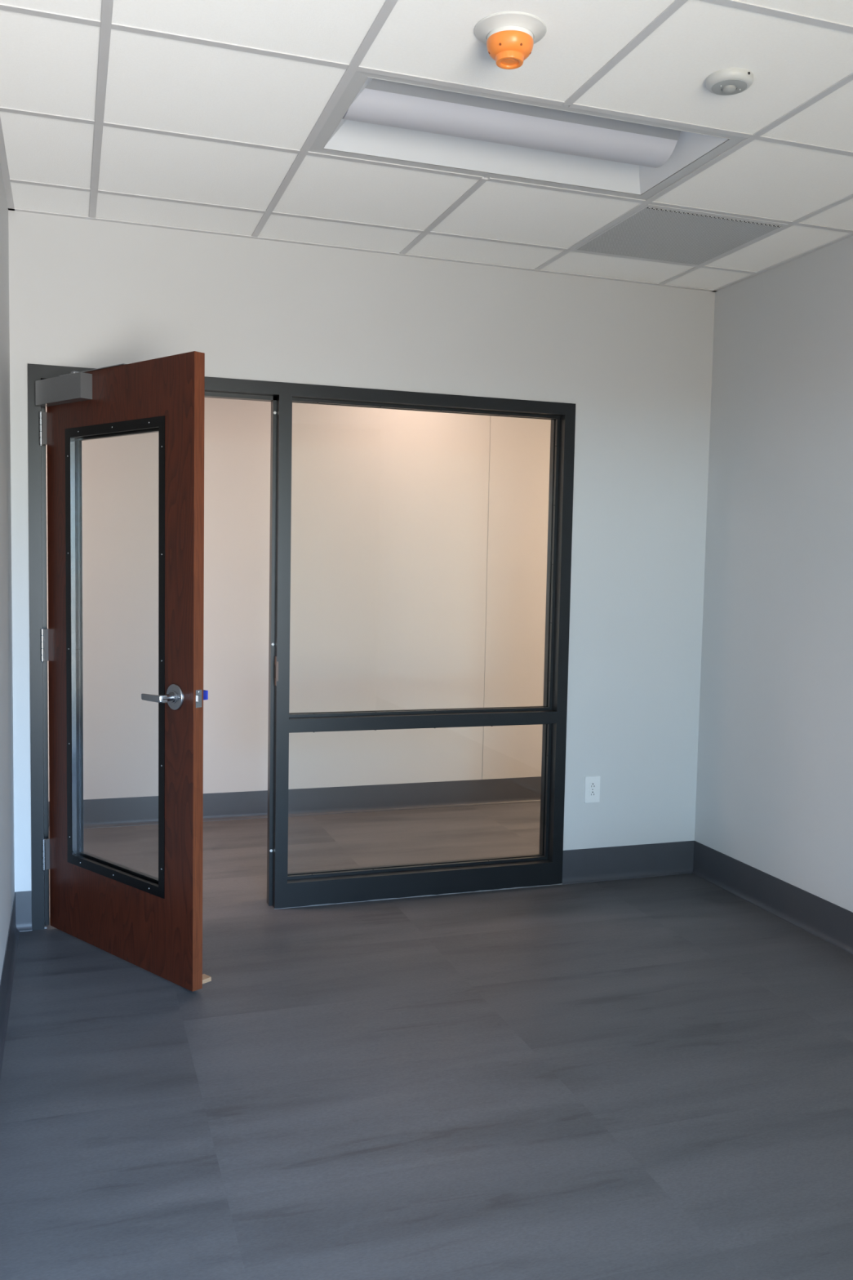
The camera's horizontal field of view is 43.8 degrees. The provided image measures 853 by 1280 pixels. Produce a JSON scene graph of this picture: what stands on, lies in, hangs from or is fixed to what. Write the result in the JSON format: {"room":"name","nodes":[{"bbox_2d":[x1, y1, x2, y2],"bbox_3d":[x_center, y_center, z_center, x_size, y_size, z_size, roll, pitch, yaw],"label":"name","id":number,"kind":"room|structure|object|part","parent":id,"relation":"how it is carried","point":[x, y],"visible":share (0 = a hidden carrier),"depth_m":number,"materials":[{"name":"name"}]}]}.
{"room":"empty office room","nodes":[
{"label":"empty office room","id":0,"kind":"room"},
{"bbox_2d":[0,164,14,981],"bbox_3d":[-0.741,-0.084,1.374,0.120,2.838,5.523,0,4,-19],"label":"wall","id":1,"kind":"structure","parent":0,"point":[6,766],"depth_m":3.60,"materials":[{"name":"paint"}]},
{"bbox_2d":[0,892,19,1079],"bbox_3d":[-0.721,1.250,1.550,0.017,0.153,5.403,0,4,-19],"label":"baseboard","id":2,"kind":"structure","parent":1,"relation":"attached to","point":[10,957],"depth_m":3.50,"materials":[{"name":"rubber"}]},
{"bbox_2d":[45,397,551,801],"bbox_3d":[-0.472,-0.500,6.078,9.400,3.000,0.100,0,4,-19],"label":"wall","id":3,"kind":"structure","parent":0,"point":[419,540],"depth_m":6.04,"materials":[{"name":"paint"}]},
{"bbox_2d":[48,776,541,830],"bbox_3d":[-0.480,0.923,6.125,9.400,0.153,0.017,0,4,-19],"label":"baseboard","id":4,"kind":"structure","parent":3,"relation":"attached to","point":[135,811],"depth_m":6.12,"materials":[{"name":"rubber"}]},
{"bbox_2d":[8,210,715,892],"bbox_3d":[0.027,-0.303,4.604,9.400,2.838,0.122,0,4,-19],"label":"wall","id":5,"kind":"structure","parent":0,"point":[634,361],"depth_m":4.60,"materials":[{"name":"paint"}]},
{"bbox_2d":[15,890,31,931],"bbox_3d":[-1.558,1.049,4.101,0.060,0.153,0.017,0,4,-19],"label":"baseboard","id":6,"kind":"structure","parent":5,"relation":"attached to","point":[23,899],"depth_m":4.11,"materials":[{"name":"rubber"}]},
{"bbox_2d":[27,364,575,929],"bbox_3d":[-0.458,0.036,4.465,2.268,2.163,0.150,0,4,-19],"label":"door frame","id":7,"kind":"structure","parent":5,"relation":"in","point":[285,890],"depth_m":4.47,"materials":[{"name":"grey metal"}]},
{"bbox_2d":[35,351,208,991],"bbox_3d":[-1.105,0.094,3.756,0.948,2.099,0.193,4,5,37],"label":"door","id":8,"kind":"structure","parent":7,"relation":"attached to","point":[153,924],"depth_m":3.64,"materials":[{"name":"brown wood"}]},
{"bbox_3d":[-1.430,-0.797,4.005,0.010,0.121,0.046,5,6,41],"label":"hinge plate","id":9,"kind":"part","parent":8,"relation":"part of","materials":[{"name":"metal"}]},
{"bbox_3d":[-1.445,0.018,4.063,0.010,0.123,0.046,5,6,41],"label":"hinge plate","id":10,"kind":"part","parent":8,"relation":"part of","materials":[{"name":"metal"}]},
{"bbox_3d":[-1.461,0.829,4.122,0.010,0.120,0.046,5,6,41],"label":"hinge plate","id":11,"kind":"part","parent":8,"relation":"part of","materials":[{"name":"metal"}]},
{"bbox_3d":[-1.183,-0.952,3.755,0.370,0.016,0.051,5,6,41],"label":"closer arm","id":12,"kind":"part","parent":8,"relation":"part of","materials":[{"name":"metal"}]},
{"bbox_3d":[-1.098,0.051,3.775,0.626,1.624,0.044,5,6,41],"label":"lite frame","id":13,"kind":"part","parent":8,"relation":"part of","materials":[{"name":"black metal"}]},
{"bbox_3d":[-0.895,0.189,3.517,0.112,0.026,0.052,5,6,41],"label":"lever","id":14,"kind":"part","parent":8,"relation":"part of","materials":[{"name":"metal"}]},
{"bbox_3d":[-0.839,0.189,3.514,0.089,0.089,0.019,5,6,41],"label":"lever handle","id":15,"kind":"part","parent":8,"relation":"part of","materials":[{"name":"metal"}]},
{"bbox_3d":[-0.746,0.192,3.471,0.002,0.058,0.024,5,6,41],"label":"latch plate","id":16,"kind":"part","parent":8,"relation":"part of","materials":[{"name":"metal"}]},
{"bbox_3d":[-0.617,0.127,4.361,0.009,0.120,0.038,0,4,-19],"label":"strike plate","id":17,"kind":"part","parent":7,"relation":"part of","materials":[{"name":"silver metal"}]},
{"bbox_2d":[584,775,600,803],"bbox_3d":[0.760,0.685,4.861,0.076,0.121,0.009,0,4,-19],"label":"wall outlet","id":18,"kind":"object","parent":5,"relation":"attached to","point":[592,784],"visible":1,"depth_m":4.86,"materials":[{"name":"plastic"}]},
{"bbox_2d":[589,790,595,796],"bbox_3d":[0.761,0.704,4.861,0.033,0.029,0.004,0,4,-19],"label":"socket","id":19,"kind":"object","parent":18,"relation":"attached to","point":[592,793],"depth_m":4.86,"materials":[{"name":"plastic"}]},
{"bbox_2d":[589,782,595,788],"bbox_3d":[0.761,0.666,4.858,0.033,0.029,0.004,0,4,-19],"label":"socket","id":20,"kind":"object","parent":18,"relation":"attached to","point":[592,784],"depth_m":4.86,"materials":[{"name":"plastic"}]},
{"bbox_2d":[562,840,693,884],"bbox_3d":[0.948,1.036,4.948,0.695,0.153,0.017,0,4,-19],"label":"baseboard","id":21,"kind":"structure","parent":5,"relation":"attached to","point":[653,860],"depth_m":4.95,"materials":[{"name":"rubber"}]},
{"bbox_2d":[0,801,852,1279],"bbox_3d":[0.653,1.314,2.775,9.600,0.100,7.330,0,4,-19],"label":"floor","id":22,"kind":"structure","parent":0,"point":[648,1077],"depth_m":2.97,"materials":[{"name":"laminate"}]},
{"bbox_2d":[202,973,211,983],"bbox_3d":[-0.785,1.167,3.631,0.040,0.014,0.088,5,5,41],"label":"wedge","id":23,"kind":"object","parent":22,"relation":"on","point":[206,978],"visible":0.36,"depth_m":3.64,"materials":[{"name":"brown wood"}]},
{"bbox_2d":[0,0,852,292],"bbox_3d":[0.756,-1.412,1.840,3.029,0.041,5.403,0,4,-19],"label":"ceiling","id":24,"kind":"structure","parent":0,"point":[200,116],"depth_m":2.99,"materials":[{"name":"tile"}]},
{"bbox_2d":[474,11,546,69],"bbox_3d":[0.200,-1.417,2.535,0.173,0.078,0.173,0,4,-19],"label":"smoke detector","id":25,"kind":"object","parent":24,"relation":"attached to","point":[509,37],"visible":1,"depth_m":2.50,"materials":[{"name":"plastic"}]},
{"bbox_2d":[308,71,746,199],"bbox_3d":[0.291,-1.567,3.214,1.199,0.127,0.590,0,4,-19],"label":"ceiling light","id":26,"kind":"object","parent":24,"relation":"attached to","point":[376,117],"visible":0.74,"depth_m":3.25,"materials":[{"name":"plastic"}]},
{"bbox_3d":[-0.202,-1.546,3.047,0.072,0.085,0.520,0,4,-19],"label":"plate","id":27,"kind":"part","parent":26,"relation":"part of","materials":[{"name":"metal"}]},
{"bbox_3d":[0.259,-1.581,3.197,1.036,0.067,0.227,0,4,-19],"label":"shield rail","id":28,"kind":"part","parent":26,"relation":"part of","materials":[{"name":"metal"}]},
{"bbox_3d":[0.785,-1.551,3.380,0.072,0.085,0.520,0,4,-19],"label":"plate","id":29,"kind":"part","parent":26,"relation":"part of","materials":[{"name":"metal"}]},
{"bbox_2d":[573,204,787,266],"bbox_3d":[0.962,-1.551,4.087,0.585,0.007,0.585,0,4,-19],"label":"ceiling vent","id":30,"kind":"object","parent":24,"relation":"in","point":[653,232],"visible":1,"depth_m":4.05,"materials":[{"name":"metal"}]},
{"bbox_2d":[705,67,753,95],"bbox_3d":[0.789,-1.444,2.763,0.121,0.035,0.121,0,4,-19],"label":"sensor","id":31,"kind":"object","parent":24,"relation":"attached to","point":[726,82],"visible":1,"depth_m":2.73,"materials":[{"name":"plastic"}]},
{"bbox_2d":[694,235,852,911],"bbox_3d":[2.242,-0.101,2.382,0.120,2.838,5.523,0,4,-19],"label":"wall","id":32,"kind":"structure","parent":0,"point":[775,780],"depth_m":4.42,"materials":[{"name":"paint"}]},
{"bbox_2d":[692,840,852,954],"bbox_3d":[2.132,1.234,2.513,0.017,0.153,5.403,0,4,-19],"label":"baseboard","id":33,"kind":"structure","parent":32,"relation":"attached to","point":[833,923],"depth_m":4.46,"materials":[{"name":"rubber"}]}
]}

